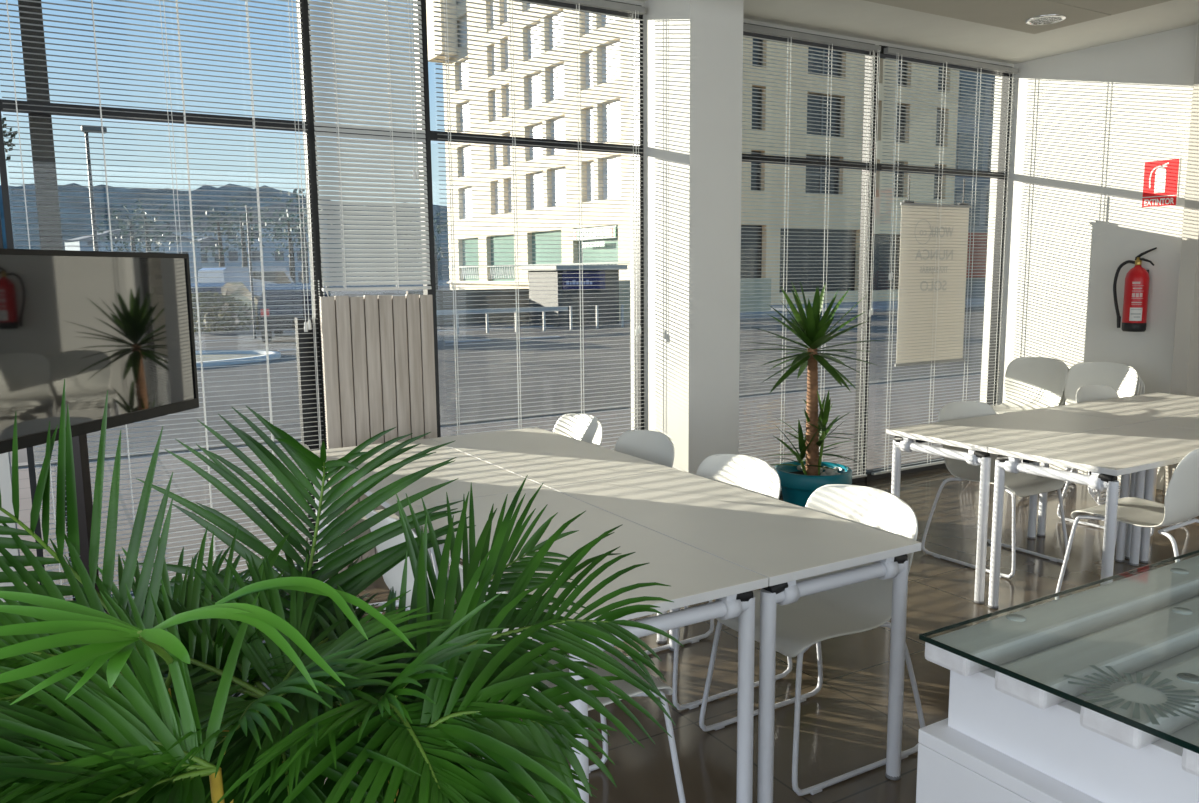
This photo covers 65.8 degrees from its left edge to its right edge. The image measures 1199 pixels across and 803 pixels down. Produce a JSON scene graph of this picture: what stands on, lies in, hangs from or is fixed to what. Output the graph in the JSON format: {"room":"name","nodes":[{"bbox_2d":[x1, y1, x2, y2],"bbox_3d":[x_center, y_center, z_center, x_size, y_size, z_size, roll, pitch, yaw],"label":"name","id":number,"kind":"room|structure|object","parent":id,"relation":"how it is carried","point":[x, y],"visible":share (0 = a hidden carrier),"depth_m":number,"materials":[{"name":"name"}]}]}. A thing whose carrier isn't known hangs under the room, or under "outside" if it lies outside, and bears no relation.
{"room":"meeting room","nodes":[
{"label":"meeting room","id":0,"kind":"room"},
{"bbox_2d":[0,452,19,601],"bbox_3d":[-3.708,0.608,3.424,2.630,0.980,0.180,-5,9,-31],"label":"wall","id":1,"kind":"structure","parent":0,"point":[5,460],"depth_m":3.99,"materials":[{"name":"white paint"}]},
{"bbox_2d":[0,215,3,248],"bbox_3d":[-3.111,-0.960,3.565,1.321,2.075,0.100,-5,9,-31],"label":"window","id":2,"kind":"structure","parent":1,"relation":"in","point":[1,236],"depth_m":3.92,"materials":[{"name":"glass"}]},
{"bbox_2d":[0,467,1198,802],"bbox_3d":[2.134,1.276,2.204,11.300,0.120,8.460,-5,9,-31],"label":"floor","id":3,"kind":"structure","parent":0,"point":[843,726],"depth_m":3.54,"materials":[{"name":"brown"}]},
{"bbox_2d":[72,434,100,594],"bbox_3d":[-1.679,0.381,3.025,0.440,1.500,0.600,1,8,11],"label":"stand","id":4,"kind":"object","parent":3,"relation":"on","point":[80,446],"visible":0.03,"depth_m":3.00,"materials":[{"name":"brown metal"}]},
{"bbox_2d":[0,248,198,453],"bbox_3d":[-1.627,-0.190,2.935,0.077,0.565,1.000,1,8,11],"label":"television","id":5,"kind":"object","parent":4,"relation":"attached to","point":[121,324],"visible":0.98,"depth_m":2.91,"materials":[{"name":"black plastic"}]},
{"bbox_2d":[0,379,683,802],"bbox_3d":[-0.470,0.659,1.264,1.080,1.410,0.923,3,9,23],"label":"areca palm","id":6,"kind":"object","parent":3,"relation":"on","point":[133,703],"visible":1,"depth_m":1.14,"materials":[{"name":"plant"}]},
{"bbox_2d":[303,444,437,607],"bbox_3d":[-0.997,0.583,4.020,0.560,0.813,0.485,-4,9,-22],"label":"shell chair","id":7,"kind":"object","parent":3,"relation":"on","point":[318,491],"visible":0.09,"depth_m":3.94,"materials":[{"name":"white plastic"}]},
{"bbox_2d":[320,294,436,573],"bbox_3d":[-1.105,0.167,4.734,0.569,1.417,0.035,-5,9,-31],"label":"radiator","id":8,"kind":"object","parent":3,"relation":"on","point":[378,357],"visible":0.51,"depth_m":4.67,"materials":[{"name":"white metal"}]},
{"bbox_2d":[311,439,545,641],"bbox_3d":[-0.755,0.637,3.873,0.581,0.740,1.227,-5,9,-31],"label":"folding table","id":9,"kind":"object","parent":3,"relation":"on","point":[487,479],"visible":0.22,"depth_m":3.66,"materials":[{"name":"white laminate"}]},
{"bbox_2d":[365,510,546,758],"bbox_3d":[-0.482,0.710,3.072,0.560,0.813,0.485,-6,10,-33],"label":"shell chair","id":10,"kind":"object","parent":3,"relation":"on","point":[393,577],"visible":0.09,"depth_m":2.88,"materials":[{"name":"white plastic"}]},
{"bbox_2d":[430,427,673,643],"bbox_3d":[-0.255,0.591,4.170,0.581,0.740,1.227,-5,9,-31],"label":"folding table","id":11,"kind":"object","parent":3,"relation":"on","point":[549,458],"visible":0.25,"depth_m":4.00,"materials":[{"name":"white laminate"}]},
{"bbox_2d":[449,554,685,802],"bbox_3d":[-0.116,0.785,2.507,0.560,0.813,0.486,-5,9,-28],"label":"shell chair","id":12,"kind":"object","parent":3,"relation":"on","point":[632,691],"visible":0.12,"depth_m":2.46,"materials":[{"name":"white plastic"}]},
{"bbox_2d":[553,413,602,445],"bbox_3d":[-0.278,0.491,4.627,0.560,0.813,0.485,-5,9,-31],"label":"shell chair","id":13,"kind":"object","parent":3,"relation":"on","point":[587,428],"visible":0.2,"depth_m":4.73,"materials":[{"name":"white plastic"}]},
{"bbox_2d":[397,487,767,802],"bbox_3d":[-0.122,0.777,2.828,0.581,0.740,1.227,-5,9,-31],"label":"folding table","id":14,"kind":"object","parent":3,"relation":"on","point":[693,575],"visible":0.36,"depth_m":2.47,"materials":[{"name":"laminate"}]},
{"bbox_2d":[614,430,687,608],"bbox_3d":[0.031,0.559,4.117,0.560,0.813,0.485,-5,9,-29],"label":"shell chair","id":15,"kind":"object","parent":3,"relation":"on","point":[653,446],"visible":0.16,"depth_m":4.21,"materials":[{"name":"white plastic"}]},
{"bbox_2d":[627,454,791,709],"bbox_3d":[0.368,0.639,3.521,0.560,0.813,0.486,-6,9,-32],"label":"shell chair","id":16,"kind":"object","parent":3,"relation":"on","point":[749,473],"visible":0.23,"depth_m":3.58,"materials":[{"name":"white plastic"}]},
{"bbox_2d":[549,469,921,802],"bbox_3d":[0.378,0.731,3.125,0.581,0.740,1.227,-5,9,-31],"label":"folding table","id":17,"kind":"object","parent":3,"relation":"on","point":[785,543],"visible":0.82,"depth_m":2.76,"materials":[{"name":"white laminate"}]},
{"bbox_2d":[699,484,924,795],"bbox_3d":[0.684,0.711,2.980,0.560,0.813,0.485,-5,9,-31],"label":"shell chair","id":18,"kind":"object","parent":3,"relation":"on","point":[863,606],"visible":0.56,"depth_m":2.95,"materials":[{"name":"white plastic"}]},
{"bbox_2d":[740,281,884,506],"bbox_3d":[1.328,-0.002,5.659,0.958,1.473,0.829,-5,9,-31],"label":"yucca","id":19,"kind":"object","parent":3,"relation":"on","point":[799,479],"visible":0.95,"depth_m":5.64,"materials":[{"name":"green plant"}]},
{"bbox_2d":[921,401,1068,577],"bbox_3d":[2.093,0.433,4.875,0.485,0.813,0.560,-5,9,-31],"label":"shell chair","id":20,"kind":"object","parent":3,"relation":"on","point":[1021,484],"visible":0.64,"depth_m":4.89,"materials":[{"name":"white plastic"}]},
{"bbox_2d":[886,409,1140,603],"bbox_3d":[2.111,0.488,4.744,1.227,0.740,0.581,-5,9,-31],"label":"folding table","id":21,"kind":"object","parent":3,"relation":"on","point":[975,434],"visible":0.77,"depth_m":4.57,"materials":[{"name":"white laminate"}]},
{"bbox_2d":[916,550,1198,802],"bbox_3d":[1.645,0.876,1.847,1.552,0.780,1.222,-5,9,-31],"label":"display counter","id":22,"kind":"object","parent":3,"relation":"on","point":[1090,695],"visible":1,"depth_m":1.82,"materials":[{"name":"white paint"}]},
{"bbox_2d":[988,422,1198,608],"bbox_3d":[2.411,0.554,4.248,1.227,0.740,0.581,-5,9,-31],"label":"folding table","id":23,"kind":"object","parent":3,"relation":"on","point":[1107,454],"visible":0.89,"depth_m":4.07,"materials":[{"name":"white laminate"}]},
{"bbox_2d":[1064,381,1144,503],"bbox_3d":[3.324,0.226,6.280,0.560,0.813,0.486,-6,9,-32],"label":"shell chair","id":24,"kind":"object","parent":3,"relation":"on","point":[1143,387],"visible":0.04,"depth_m":6.15,"materials":[{"name":"white plastic"}]},
{"bbox_2d":[1074,378,1142,501],"bbox_3d":[3.298,0.202,6.261,0.560,0.813,0.486,-6,9,-32],"label":"shell chair","id":25,"kind":"object","parent":24,"relation":"on","point":[1141,383],"visible":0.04,"depth_m":6.12,"materials":[{"name":"white plastic"}]},
{"bbox_2d":[1030,374,1139,497],"bbox_3d":[3.272,0.179,6.243,0.560,0.813,0.486,-6,9,-32],"label":"shell chair","id":26,"kind":"object","parent":25,"relation":"on","point":[1138,382],"visible":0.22,"depth_m":6.10,"materials":[{"name":"white plastic"}]},
{"bbox_2d":[1026,362,1137,494],"bbox_3d":[3.246,0.156,6.224,0.560,0.813,0.486,-6,9,-32],"label":"shell chair","id":27,"kind":"object","parent":26,"relation":"on","point":[1122,378],"visible":0.28,"depth_m":6.32,"materials":[{"name":"white plastic"}]},
{"bbox_2d":[1037,393,1198,558],"bbox_3d":[3.165,0.391,5.370,1.227,0.740,0.581,-5,9,-31],"label":"folding table","id":28,"kind":"object","parent":3,"relation":"on","point":[1152,406],"visible":0.46,"depth_m":5.27,"materials":[{"name":"white laminate"}]},
{"bbox_2d":[1057,385,1190,536],"bbox_3d":[3.157,0.330,5.541,0.485,0.813,0.560,-6,10,-33],"label":"shell chair","id":29,"kind":"object","parent":3,"relation":"on","point":[1086,393],"visible":0.23,"depth_m":5.69,"materials":[{"name":"white plastic"}]},
{"bbox_2d":[1055,448,1198,599],"bbox_3d":[2.418,0.542,4.071,0.485,0.813,0.560,-6,10,-33],"label":"shell chair","id":30,"kind":"object","parent":3,"relation":"on","point":[1181,500],"visible":0.86,"depth_m":3.90,"materials":[{"name":"white plastic"}]},
{"bbox_2d":[1139,413,1198,562],"bbox_3d":[3.466,0.457,4.873,1.227,0.740,0.581,-5,9,-31],"label":"folding table","id":31,"kind":"object","parent":3,"relation":"on","point":[1191,421],"visible":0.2,"depth_m":4.79,"materials":[{"name":"white laminate"}]},
{"bbox_2d":[629,0,743,474],"bbox_3d":[0.506,-0.791,5.561,0.370,3.080,0.610,-5,9,-31],"label":"wall pillar","id":32,"kind":"structure","parent":0,"point":[693,49],"depth_m":5.31,"materials":[{"name":"white paint"}]},
{"bbox_2d":[611,0,1013,67],"bbox_3d":[-0.868,-2.215,4.804,9.350,0.025,0.160,-5,9,-31],"label":"wall window header","id":33,"kind":"structure","parent":0,"point":[623,1],"depth_m":6.26,"materials":[{"name":"white paint"}]},
{"bbox_2d":[0,0,329,611],"bbox_3d":[-1.971,-0.580,4.306,1.299,3.055,0.100,-5,9,-31],"label":"window","id":34,"kind":"structure","parent":33,"relation":"in","point":[299,328],"depth_m":4.46,"materials":[{"name":"metal"}]},
{"bbox_2d":[0,0,328,599],"bbox_3d":[-1.904,-0.582,4.226,1.270,2.980,0.055,-5,9,-31],"label":"blind","id":35,"kind":"object","parent":34,"relation":"attached to","point":[306,328],"visible":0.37,"depth_m":4.22,"materials":[{"name":"white plastic"}]},
{"bbox_2d":[304,0,431,320],"bbox_3d":[-1.163,-0.654,4.786,0.592,3.055,0.100,-5,9,-31],"label":"window","id":36,"kind":"structure","parent":33,"relation":"in","point":[425,291],"depth_m":4.60,"materials":[{"name":"metal"}]},
{"bbox_2d":[308,0,430,290],"bbox_3d":[-1.129,-1.347,4.594,0.562,1.580,0.055,-5,9,-31],"label":"blind","id":37,"kind":"object","parent":36,"relation":"attached to","point":[344,255],"visible":1,"depth_m":4.61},
{"bbox_2d":[422,0,643,437],"bbox_3d":[-0.331,-0.731,5.280,1.352,3.055,0.100,-5,9,-31],"label":"window","id":38,"kind":"structure","parent":33,"relation":"in","point":[431,135],"depth_m":5.26,"materials":[{"name":"metal"}]},
{"bbox_2d":[433,0,645,449],"bbox_3d":[-0.277,-0.732,5.192,1.276,2.980,0.055,-5,9,-31],"label":"blind","id":39,"kind":"object","parent":38,"relation":"attached to","point":[602,4],"visible":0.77,"depth_m":5.10,"materials":[{"name":"white plastic"}]},
{"bbox_2d":[742,23,874,495],"bbox_3d":[1.231,-0.875,6.207,1.531,3.055,0.100,-5,9,-31],"label":"window","id":40,"kind":"structure","parent":33,"relation":"in","point":[862,294],"depth_m":6.47,"materials":[{"name":"metal"}]},
{"bbox_2d":[738,23,880,490],"bbox_3d":[1.277,-0.876,6.114,1.491,2.980,0.055,-5,9,-31],"label":"blind","id":41,"kind":"object","parent":40,"relation":"attached to","point":[751,28],"visible":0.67,"depth_m":6.13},
{"bbox_2d":[862,45,1011,480],"bbox_3d":[2.532,-0.996,6.979,1.476,3.055,0.100,-5,9,-31],"label":"window","id":42,"kind":"structure","parent":33,"relation":"in","point":[998,251],"depth_m":7.13,"materials":[{"name":"metal"}]},
{"bbox_2d":[894,175,970,366],"bbox_3d":[2.489,-0.967,6.900,0.760,1.380,0.016,-5,9,-31],"label":"poster","id":43,"kind":"object","parent":42,"relation":"hanging from","point":[956,282],"visible":0.95,"depth_m":6.90,"materials":[{"name":"paper"}]},
{"bbox_2d":[871,47,1017,474],"bbox_3d":[2.580,-0.996,6.887,1.411,2.980,0.055,-5,9,-31],"label":"blind","id":44,"kind":"object","parent":42,"relation":"attached to","point":[891,51],"visible":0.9,"depth_m":6.80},
{"bbox_2d":[774,461,851,506],"bbox_3d":[1.327,0.569,5.774,0.472,0.312,0.472,-5,9,-31],"label":"pot","id":45,"kind":"object","parent":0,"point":[798,481],"depth_m":5.64,"materials":[{"name":"teal ceramic"}]},
{"bbox_2d":[634,0,1198,63],"bbox_3d":[2.103,-1.933,1.758,11.300,0.200,8.460,-5,9,-31],"label":"ceiling","id":46,"kind":"structure","parent":0,"point":[861,19],"depth_m":6.01,"materials":[{"name":"paint"}]},
{"bbox_2d":[864,0,1171,33],"bbox_3d":[1.033,-1.564,0.453,8.080,0.149,7.260,-5,9,-31],"label":"ceiling panel","id":47,"kind":"object","parent":46,"relation":"attached to","point":[1008,14],"depth_m":5.06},
{"bbox_2d":[1025,14,1065,24],"bbox_3d":[2.538,-2.176,5.272,0.210,0.020,0.210,-5,9,-31],"label":"recessed light","id":48,"kind":"object","parent":47,"relation":"attached to","point":[1051,18],"visible":0.99,"depth_m":5.26,"materials":[{"name":"silver metal"}]},
{"bbox_2d":[980,24,1197,489],"bbox_3d":[3.601,-1.001,6.849,0.200,3.080,1.560,-5,9,-31],"label":"wall","id":49,"kind":"structure","parent":0,"point":[1086,123],"depth_m":6.68,"materials":[{"name":"white paint"}]},
{"bbox_2d":[313,460,943,565],"bbox_3d":[0.353,0.699,5.853,6.650,0.050,0.025,-5,9,-31],"label":"window sill","id":50,"kind":"structure","parent":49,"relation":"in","point":[863,478],"depth_m":6.89,"materials":[{"name":"metal"}]},
{"bbox_2d":[1113,247,1156,331],"bbox_3d":[3.671,-0.769,6.374,0.213,0.571,0.170,1,8,14],"label":"fire extinguisher","id":51,"kind":"object","parent":49,"relation":"attached to","point":[1136,287],"visible":1,"depth_m":6.33,"materials":[{"name":"red metal"}]},
{"bbox_2d":[1141,158,1180,207],"bbox_3d":[3.787,-1.473,6.257,0.007,0.315,0.236,-5,9,-31],"label":"sign","id":52,"kind":"object","parent":49,"relation":"attached to","point":[1160,177],"visible":1,"depth_m":6.25,"materials":[{"name":"red plastic"}]},
{"bbox_2d":[1163,21,1198,494],"bbox_3d":[4.720,-0.971,6.554,2.085,3.080,0.100,-5,9,-31],"label":"wall","id":53,"kind":"structure","parent":0,"point":[1185,366],"depth_m":6.04,"materials":[{"name":"grey paint"}]},
{"label":"outside","id":54,"kind":"structure","parent":0,"visible":0},
{"bbox_2d":[356,295,984,316],"bbox_3d":[35.403,-9.426,76.964,99.500,0.100,43.500,-5,9,-31],"label":"pavement","id":55,"kind":"structure","parent":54,"point":[975,302],"depth_m":39.85,"materials":[{"name":"grey concrete"}]},
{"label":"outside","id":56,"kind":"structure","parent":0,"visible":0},
{"bbox_2d":[0,183,449,279],"bbox_3d":[-91.459,-53.352,295.213,432.000,33.116,28.000,-5,9,-31],"label":"ridge","id":57,"kind":"object","parent":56,"point":[83,218],"visible":0.12,"depth_m":275.98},
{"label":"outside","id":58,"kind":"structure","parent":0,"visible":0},
{"bbox_2d":[11,373,980,599],"bbox_3d":[22.065,-1.522,21.552,180.000,0.100,4.540,-5,9,-31],"label":"pavement","id":59,"kind":"structure","parent":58,"point":[25,502],"depth_m":8.30,"materials":[{"name":"grey concrete"}]},
{"bbox_2d":[18,0,75,599],"bbox_3d":[-2.558,-1.294,4.238,0.090,4.700,0.090,-5,9,-31],"label":"steel post","id":60,"kind":"object","parent":59,"relation":"on","point":[55,223],"visible":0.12,"depth_m":4.21,"materials":[{"name":"black metal"}]},
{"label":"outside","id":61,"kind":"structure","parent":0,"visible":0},
{"bbox_2d":[10,285,983,463],"bbox_3d":[-10.143,-8.568,74.731,180.000,0.100,120.600,-5,9,-31],"label":"road","id":62,"kind":"structure","parent":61,"point":[975,316],"depth_m":15.70,"materials":[{"name":"grey asphalt"}]},
{"bbox_2d":[1,114,17,160],"bbox_3d":[-24.718,-7.547,36.970,2.885,8.580,2.991,0,8,3],"label":"broadleaf tree","id":63,"kind":"object","parent":62,"relation":"on","point":[4,118],"visible":0.53,"depth_m":37.10,"materials":[{"name":"green plant"}]},
{"bbox_2d":[81,126,106,250],"bbox_3d":[-11.695,-3.834,21.823,0.520,5.140,0.240,-5,9,-31],"label":"street lamp","id":64,"kind":"object","parent":62,"relation":"on","point":[83,128],"visible":0.59,"depth_m":21.53,"materials":[{"name":"grey metal"}]},
{"bbox_2d":[97,205,167,252],"bbox_3d":[-40.031,-12.986,79.814,5.607,7.845,5.514,-5,9,-31],"label":"tree","id":65,"kind":"object","parent":62,"relation":"on","point":[136,217],"visible":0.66,"depth_m":79.44,"materials":[{"name":"green plant"}]},
{"bbox_2d":[107,199,182,252],"bbox_3d":[-48.033,-16.447,98.217,7.194,9.785,6.903,-5,9,-31],"label":"tree","id":66,"kind":"object","parent":62,"relation":"on","point":[125,205],"visible":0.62,"depth_m":97.95,"materials":[{"name":"green plant"}]},
{"bbox_2d":[186,205,252,267],"bbox_3d":[-35.992,-14.402,88.035,5.837,8.305,6.049,-5,9,-31],"label":"tree","id":67,"kind":"object","parent":62,"relation":"on","point":[222,251],"visible":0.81,"depth_m":87.84,"materials":[{"name":"green plant"}]},
{"bbox_2d":[191,291,257,332],"bbox_3d":[-11.802,-2.681,28.005,3.007,1.320,1.654,-5,9,-31],"label":"shrub","id":68,"kind":"object","parent":62,"relation":"on","point":[223,298],"visible":0.56,"depth_m":27.97,"materials":[{"name":"green plant"}]},
{"bbox_2d":[191,282,259,327],"bbox_3d":[-12.780,-3.278,31.235,1.744,1.455,4.030,0,8,2],"label":"parked car","id":69,"kind":"object","parent":62,"relation":"on","point":[226,288],"visible":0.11,"depth_m":30.14,"materials":[{"name":"paint"}]},
{"bbox_2d":[195,350,280,367],"bbox_3d":[-9.422,-0.742,17.728,6.400,0.100,3.520,-5,9,-31],"label":"kerb","id":70,"kind":"object","parent":62,"relation":"on","point":[214,354],"depth_m":18.69,"materials":[{"name":"white concrete"}]},
{"bbox_2d":[212,199,275,266],"bbox_3d":[-43.370,-19.039,112.426,7.288,10.914,7.658,-5,9,-31],"label":"tree","id":71,"kind":"object","parent":62,"relation":"on","point":[245,255],"visible":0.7,"depth_m":112.19,"materials":[{"name":"green plant"}]},
{"bbox_2d":[198,267,293,317],"bbox_3d":[-13.981,-4.456,37.825,1.720,1.995,4.350,4,9,30],"label":"van","id":72,"kind":"object","parent":62,"relation":"on","point":[227,274],"visible":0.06,"depth_m":36.38,"materials":[{"name":"paint"}]},
{"bbox_2d":[246,205,256,338],"bbox_3d":[-9.228,-3.410,24.550,0.065,3.500,0.065,-2,8,-8],"label":"slim pole","id":73,"kind":"object","parent":62,"relation":"on","point":[247,206],"visible":1,"depth_m":24.50,"materials":[{"name":"grey metal"}]},
{"bbox_2d":[254,207,308,282],"bbox_3d":[-27.479,-13.314,81.574,5.392,7.766,5.609,-5,9,-31],"label":"tree","id":74,"kind":"object","parent":62,"relation":"on","point":[291,251],"visible":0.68,"depth_m":81.64,"materials":[{"name":"green plant"}]},
{"bbox_2d":[257,283,330,341],"bbox_3d":[-7.985,-2.433,24.825,1.744,1.455,4.030,-2,8,-12],"label":"parked car","id":75,"kind":"object","parent":62,"relation":"on","point":[274,294],"visible":0.43,"depth_m":22.96,"materials":[{"name":"paint"}]},
{"bbox_2d":[260,309,268,316],"bbox_3d":[-8.220,-2.183,22.774,0.200,0.180,0.100,-2,8,-12],"label":"tail light","id":76,"kind":"object","parent":75,"relation":"attached to","point":[261,310],"depth_m":22.73,"materials":[{"name":"red plastic"}]},
{"bbox_2d":[265,189,332,282],"bbox_3d":[-34.078,-18.552,106.082,8.056,11.519,8.242,-5,9,-31],"label":"tree","id":77,"kind":"object","parent":62,"relation":"on","point":[300,216],"visible":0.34,"depth_m":106.14,"materials":[{"name":"green plant"}]},
{"bbox_2d":[406,211,448,289],"bbox_3d":[-13.982,-12.531,78.033,4.934,6.926,4.698,-5,9,-31],"label":"tree","id":78,"kind":"object","parent":62,"relation":"on","point":[437,214],"visible":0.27,"depth_m":78.17,"materials":[{"name":"green plant"}]},
{"bbox_2d":[406,288,529,324],"bbox_3d":[-3.481,-3.269,31.698,6.400,1.140,0.200,-5,9,-31],"label":"wall","id":79,"kind":"structure","parent":62,"relation":"on","point":[489,297],"depth_m":31.26,"materials":[{"name":"grey concrete"}]},
{"bbox_2d":[11,371,980,467],"bbox_3d":[20.875,-1.791,23.514,180.000,0.115,0.160,-5,9,-31],"label":"kerb","id":80,"kind":"object","parent":62,"relation":"on","point":[24,464],"depth_m":10.54,"materials":[{"name":"concrete"}]},
{"bbox_2d":[195,314,821,350],"bbox_3d":[0.208,-2.193,27.810,23.000,0.008,4.550,-5,9,-31],"label":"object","id":81,"kind":"structure","parent":62,"relation":"on","point":[821,314],"depth_m":24.52,"materials":[{"name":"paint"}]},
{"bbox_2d":[436,305,623,334],"bbox_3d":[-1.701,-2.396,26.927,7.460,0.690,0.100,-5,9,-31],"label":"guard rail","id":82,"kind":"object","parent":62,"relation":"on","point":[543,309],"visible":0.59,"depth_m":26.40,"materials":[{"name":"white metal"}]},
{"bbox_2d":[522,265,626,326],"bbox_3d":[-0.826,-3.490,30.335,2.600,1.900,2.400,-5,9,-31],"label":"kiosk","id":83,"kind":"object","parent":62,"relation":"on","point":[608,274],"visible":0.82,"depth_m":29.52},
{"bbox_2d":[566,280,591,284],"bbox_3d":[-0.635,-3.753,29.165,0.940,0.140,0.006,-5,9,-31],"label":"print","id":84,"kind":"object","parent":83,"relation":"attached to","point":[567,283],"depth_m":29.14},
{"bbox_2d":[426,0,959,304],"bbox_3d":[3.401,-19.288,55.619,17.733,26.140,29.761,-5,9,-31],"label":"building","id":85,"kind":"structure","parent":62,"relation":"on","point":[615,250],"depth_m":47.26,"materials":[{"name":"white concrete"}]},
{"bbox_2d":[582,241,604,247],"bbox_3d":[-0.327,-8.194,48.320,0.020,0.270,2.280,-5,9,-31],"label":"print","id":86,"kind":"object","parent":85,"relation":"attached to","point":[602,243],"depth_m":48.20},
{"bbox_2d":[619,278,770,319],"bbox_3d":[3.479,-3.844,34.425,7.400,1.390,0.200,-5,9,-31],"label":"wall","id":87,"kind":"structure","parent":62,"relation":"on","point":[624,285],"depth_m":35.66,"materials":[{"name":"grey concrete"}]},
{"bbox_2d":[954,71,994,297],"bbox_3d":[21.445,-18.535,56.706,14.000,24.000,12.300,-5,9,-31],"label":"office block","id":88,"kind":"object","parent":62,"relation":"on","point":[979,251],"visible":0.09,"depth_m":49.88,"materials":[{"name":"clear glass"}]},
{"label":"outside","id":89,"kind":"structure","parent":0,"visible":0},
{"bbox_2d":[330,280,449,286],"bbox_3d":[10.217,-36.019,272.033,700.000,0.200,200.000,-5,9,-31],"label":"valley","id":90,"kind":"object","parent":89,"point":[440,282],"depth_m":160.33,"materials":[{"name":"grey"}]},
{"bbox_2d":[64,229,128,250],"bbox_3d":[-82.369,-24.380,158.667,14.800,10.000,8.600,-8,11,-44],"label":"house","id":91,"kind":"structure","parent":90,"relation":"on","point":[69,245],"depth_m":152.45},
{"bbox_2d":[100,227,202,281],"bbox_3d":[-64.745,-20.689,134.532,12.800,9.000,8.600,-3,8,-17],"label":"house","id":92,"kind":"structure","parent":90,"relation":"on","point":[103,243],"depth_m":131.16,"materials":[{"name":"white"}]},
{"bbox_2d":[151,221,217,239],"bbox_3d":[-78.093,-27.375,172.625,16.800,12.000,8.600,-5,9,-28],"label":"house","id":93,"kind":"structure","parent":90,"relation":"on","point":[184,226],"depth_m":168.62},
{"bbox_2d":[197,237,218,267],"bbox_3d":[-62.606,-21.999,147.421,9.800,8.000,8.600,-6,9,-33],"label":"house","id":94,"kind":"structure","parent":90,"relation":"on","point":[209,262],"depth_m":143.77,"materials":[{"name":"white"}]},
{"bbox_2d":[194,217,233,228],"bbox_3d":[-77.961,-31.594,195.677,18.800,14.000,8.600,-3,8,-20],"label":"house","id":95,"kind":"structure","parent":90,"relation":"on","point":[221,219],"depth_m":189.84,"materials":[{"name":"grey"}]},
{"bbox_2d":[220,210,310,282],"bbox_3d":[-47.782,-21.639,132.914,12.800,11.000,8.600,-4,9,-21],"label":"house","id":96,"kind":"structure","parent":90,"relation":"on","point":[234,260],"depth_m":128.97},
{"bbox_2d":[237,203,329,281],"bbox_3d":[-58.358,-29.077,172.585,15.800,15.000,8.600,-3,8,-16],"label":"house","id":97,"kind":"structure","parent":90,"relation":"on","point":[284,205],"depth_m":167.76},
{"bbox_3d":[3.034,0.150,6.658,0.560,0.813,0.485,-5,9,-29],"label":"shell chair","id":98,"kind":"object","parent":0,"visible":0},
{"bbox_2d":[1020,367,1070,471],"bbox_3d":[3.008,0.126,6.639,0.560,0.813,0.485,-5,9,-29],"label":"shell chair","id":99,"kind":"object","parent":98,"relation":"on","point":[1063,397],"visible":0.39,"depth_m":6.51,"materials":[{"name":"white plastic"}]},
{"bbox_2d":[991,357,1068,470],"bbox_3d":[2.982,0.103,6.620,0.560,0.813,0.485,-5,9,-29],"label":"shell chair","id":100,"kind":"object","parent":99,"relation":"on","point":[1030,383],"visible":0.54,"depth_m":6.70,"materials":[{"name":"white plastic"}]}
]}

